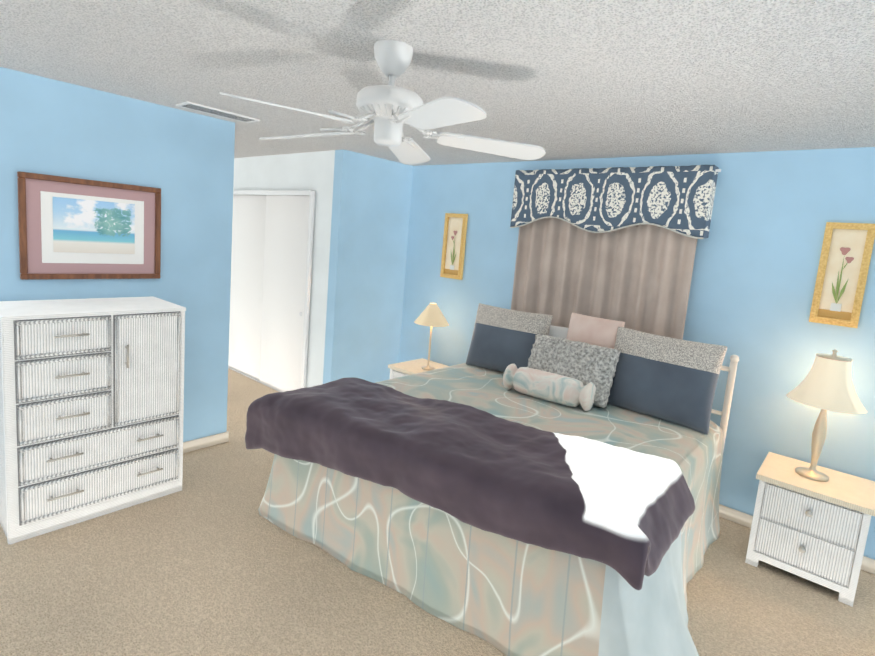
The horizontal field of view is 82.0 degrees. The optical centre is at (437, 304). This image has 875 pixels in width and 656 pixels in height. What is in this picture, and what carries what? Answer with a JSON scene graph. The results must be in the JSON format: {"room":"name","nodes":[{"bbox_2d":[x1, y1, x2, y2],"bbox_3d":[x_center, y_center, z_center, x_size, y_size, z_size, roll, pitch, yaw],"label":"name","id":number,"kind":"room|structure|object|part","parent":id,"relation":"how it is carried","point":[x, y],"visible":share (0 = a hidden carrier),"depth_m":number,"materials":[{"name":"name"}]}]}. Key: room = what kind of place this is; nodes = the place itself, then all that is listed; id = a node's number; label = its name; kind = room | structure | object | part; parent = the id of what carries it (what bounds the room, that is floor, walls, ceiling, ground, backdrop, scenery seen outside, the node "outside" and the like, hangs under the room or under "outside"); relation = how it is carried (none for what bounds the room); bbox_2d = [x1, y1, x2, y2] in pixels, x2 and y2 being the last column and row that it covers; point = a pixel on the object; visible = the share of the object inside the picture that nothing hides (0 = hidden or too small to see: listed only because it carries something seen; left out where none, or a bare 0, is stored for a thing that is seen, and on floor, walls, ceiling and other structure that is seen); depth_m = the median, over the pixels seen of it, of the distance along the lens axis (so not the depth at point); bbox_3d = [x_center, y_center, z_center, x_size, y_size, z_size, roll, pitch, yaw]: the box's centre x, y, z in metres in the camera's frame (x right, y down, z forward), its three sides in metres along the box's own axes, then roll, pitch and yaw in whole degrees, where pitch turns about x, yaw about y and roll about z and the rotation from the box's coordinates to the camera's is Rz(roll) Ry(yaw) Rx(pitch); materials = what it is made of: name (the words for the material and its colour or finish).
{"room":"bedroom","nodes":[
{"label":"bedroom","id":0,"kind":"room"},
{"bbox_2d":[0,67,234,441],"bbox_3d":[-3.112,-0.021,2.124,0.120,2.440,4.590,11,10,40],"label":"wall","id":1,"kind":"structure","parent":0,"point":[183,160],"depth_m":3.33,"materials":[{"name":"blue paint"}]},
{"bbox_2d":[17,171,160,279],"bbox_3d":[-2.103,-0.456,3.098,0.028,0.600,0.740,11,10,40],"label":"framed picture","id":2,"kind":"object","parent":1,"relation":"attached to","point":[73,228],"visible":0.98,"depth_m":3.06,"materials":[{"name":"brown wood"}]},
{"bbox_2d":[52,196,134,254],"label":"print","id":3,"kind":"object","parent":2,"relation":"attached to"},
{"bbox_2d":[183,431,228,452],"bbox_3d":[-3.153,1.151,2.240,0.014,0.085,4.604,11,10,40],"label":"baseboard","id":4,"kind":"structure","parent":1,"relation":"attached to","point":[203,442],"depth_m":3.84,"materials":[{"name":"beige paint"}]},
{"bbox_2d":[233,150,334,386],"bbox_3d":[-1.764,-0.344,5.413,2.060,2.440,0.120,11,10,40],"label":"wall","id":5,"kind":"structure","parent":0,"point":[310,171],"depth_m":4.85,"materials":[{"name":"paint"}]},
{"bbox_2d":[233,190,309,195],"bbox_3d":[-1.808,-1.174,5.292,1.605,0.045,0.036,11,10,40],"label":"closet track","id":6,"kind":"object","parent":5,"relation":"attached to","point":[259,192],"visible":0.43,"depth_m":5.22,"materials":[{"name":"silver metal"}]},
{"bbox_2d":[228,195,265,380],"bbox_3d":[-2.151,-0.206,5.659,0.800,2.018,0.014,11,10,40],"label":"door","id":7,"kind":"structure","parent":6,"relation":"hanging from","point":[247,255],"depth_m":5.63,"materials":[{"name":"white paint"}]},
{"bbox_2d":[260,195,309,391],"bbox_3d":[-1.576,-0.094,5.164,0.775,2.018,0.024,11,10,40],"label":"door","id":8,"kind":"structure","parent":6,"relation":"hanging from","point":[285,247],"depth_m":5.14,"materials":[{"name":"white paint"}]},
{"bbox_2d":[300,191,314,387],"bbox_3d":[-1.266,-0.051,4.898,0.045,2.074,0.032,11,10,40],"label":"door frame","id":9,"kind":"structure","parent":5,"relation":"attached to","point":[308,286],"depth_m":4.87,"materials":[{"name":"white wood"}]},
{"bbox_2d":[323,149,412,383],"bbox_3d":[-0.687,-0.202,5.012,0.120,2.440,0.900,11,10,40],"label":"wall","id":10,"kind":"structure","parent":0,"point":[371,200],"depth_m":4.88,"materials":[{"name":"blue paint"}]},
{"bbox_2d":[0,368,874,655],"bbox_3d":[-1.852,1.331,2.398,6.510,0.100,6.760,11,10,40],"label":"floor","id":11,"kind":"structure","parent":0,"point":[208,560],"depth_m":2.43,"materials":[{"name":"carpet"}]},
{"bbox_2d":[0,296,185,544],"bbox_3d":[-2.036,0.590,2.966,0.548,1.183,0.862,11,10,40],"label":"dresser","id":12,"kind":"object","parent":11,"relation":"on","point":[91,406],"visible":1,"depth_m":2.75,"materials":[{"name":"white wood"}]},
{"bbox_2d":[228,366,281,391],"bbox_3d":[-1.973,0.848,5.559,1.605,0.010,0.032,11,10,40],"label":"guide","id":13,"kind":"object","parent":11,"relation":"on","point":[252,378],"visible":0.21,"depth_m":5.63,"materials":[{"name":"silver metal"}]},
{"bbox_2d":[388,358,447,378],"bbox_3d":[-0.130,0.849,4.823,0.554,0.498,0.498,11,10,40],"label":"nightstand","id":14,"kind":"object","parent":11,"relation":"on","point":[405,368],"visible":0.02,"depth_m":4.79,"materials":[{"name":"wood"}]},
{"bbox_2d":[414,303,448,369],"bbox_3d":[-0.065,0.299,4.719,0.330,0.625,0.330,11,10,40],"label":"lamp","id":15,"kind":"object","parent":14,"relation":"on","point":[431,315],"visible":1,"depth_m":4.62,"materials":[{"name":"beige fabric"}]},
{"bbox_3d":[-0.047,0.084,4.691,0.330,0.190,0.330,11,10,40],"label":"lamp shade","id":16,"kind":"part","parent":15,"relation":"part of","materials":[{"name":"beige fabric"}]},
{"bbox_2d":[245,303,738,655],"bbox_3d":[0.500,0.751,3.051,2.439,1.252,2.229,11,10,40],"label":"bed","id":17,"kind":"object","parent":11,"relation":"on","point":[519,483],"visible":1,"depth_m":2.49,"materials":[{"name":"fabric"}]},
{"bbox_2d":[245,377,695,590],"bbox_3d":[0.048,0.800,2.690,2.234,0.413,1.090,11,10,40],"label":"comforter","id":18,"kind":"object","parent":17,"relation":"on","point":[563,510],"depth_m":2.30,"materials":[{"name":"purple fabric"}]},
{"bbox_2d":[745,452,874,606],"bbox_3d":[2.141,1.263,2.906,0.524,0.548,0.488,11,10,40],"label":"nightstand","id":19,"kind":"object","parent":11,"relation":"on","point":[810,530],"visible":0.98,"depth_m":2.75,"materials":[{"name":"wood"}]},
{"bbox_2d":[786,349,866,481],"bbox_3d":[2.190,0.618,2.856,0.368,0.745,0.368,11,10,40],"label":"lamp","id":20,"kind":"object","parent":19,"relation":"on","point":[825,384],"visible":1,"depth_m":2.77,"materials":[{"name":"beige fabric"}]},
{"bbox_3d":[2.206,0.425,2.831,0.368,0.265,0.368,11,10,40],"label":"lamp shade","id":21,"kind":"part","parent":20,"relation":"part of","materials":[{"name":"beige fabric"}]},
{"bbox_2d":[0,0,874,165],"bbox_3d":[-1.645,-1.179,2.068,6.510,0.100,6.760,11,10,40],"label":"ceiling","id":22,"kind":"structure","parent":0,"point":[570,79],"depth_m":2.10,"materials":[{"name":"white paint"}]},
{"bbox_2d":[176,101,259,122],"bbox_3d":[-1.452,-1.276,3.353,0.170,0.009,0.490,11,10,40],"label":"ceiling vent","id":23,"kind":"object","parent":22,"relation":"in","point":[214,111],"visible":1,"depth_m":3.33,"materials":[{"name":"white metal"}]},
{"bbox_2d":[220,40,545,164],"bbox_3d":[-0.219,-0.808,1.931,1.237,0.363,1.205,11,10,40],"label":"fan","id":24,"kind":"object","parent":22,"relation":"hanging from","point":[390,109],"visible":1,"depth_m":1.89,"materials":[{"name":"white plastic"}]},
{"bbox_3d":[-0.189,-0.735,1.966,0.260,0.214,0.260,11,10,40],"label":"motor","id":25,"kind":"part","parent":24,"relation":"part of","materials":[{"name":"white metal"}]},
{"bbox_2d":[399,147,874,559],"bbox_3d":[1.249,0.085,4.040,4.290,2.440,0.120,11,10,40],"label":"wall","id":26,"kind":"structure","parent":0,"point":[755,266],"depth_m":3.29,"materials":[{"name":"blue paint"}]},
{"bbox_2d":[440,213,467,279],"bbox_3d":[0.155,-0.560,4.837,0.260,0.620,0.030,11,10,40],"label":"picture","id":27,"kind":"object","parent":26,"relation":"attached to","point":[454,244],"visible":1,"depth_m":4.84,"materials":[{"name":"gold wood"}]},
{"bbox_2d":[449,264,454,270],"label":"pot","id":28,"kind":"object","parent":27,"relation":"on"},
{"bbox_2d":[510,165,720,339],"bbox_3d":[1.205,-0.285,3.880,1.560,1.485,0.138,11,10,40],"label":"curtain","id":29,"kind":"object","parent":26,"relation":"attached to","point":[616,243],"visible":0.83,"depth_m":3.77,"materials":[{"name":"beige fabric"}]},
{"bbox_3d":[1.193,-0.596,3.795,1.501,0.110,0.022,11,10,40],"label":"valance cord","id":30,"kind":"part","parent":29,"relation":"part of","materials":[{"name":"blue fabric"}]},
{"bbox_3d":[1.262,-0.989,3.786,1.560,0.017,0.018,11,10,40],"label":"rod","id":31,"kind":"part","parent":29,"relation":"part of","materials":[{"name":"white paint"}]},
{"bbox_2d":[719,504,874,574],"bbox_3d":[1.095,1.248,4.155,4.090,0.085,0.014,11,10,40],"label":"baseboard","id":32,"kind":"structure","parent":26,"relation":"attached to","point":[745,519],"depth_m":3.35,"materials":[{"name":"beige paint"}]},
{"bbox_2d":[809,222,874,327],"bbox_3d":[2.375,-0.176,2.955,0.230,0.600,0.030,11,10,40],"label":"picture","id":33,"kind":"object","parent":26,"relation":"attached to","point":[843,269],"visible":0.96,"depth_m":2.96,"materials":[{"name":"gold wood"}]}
]}

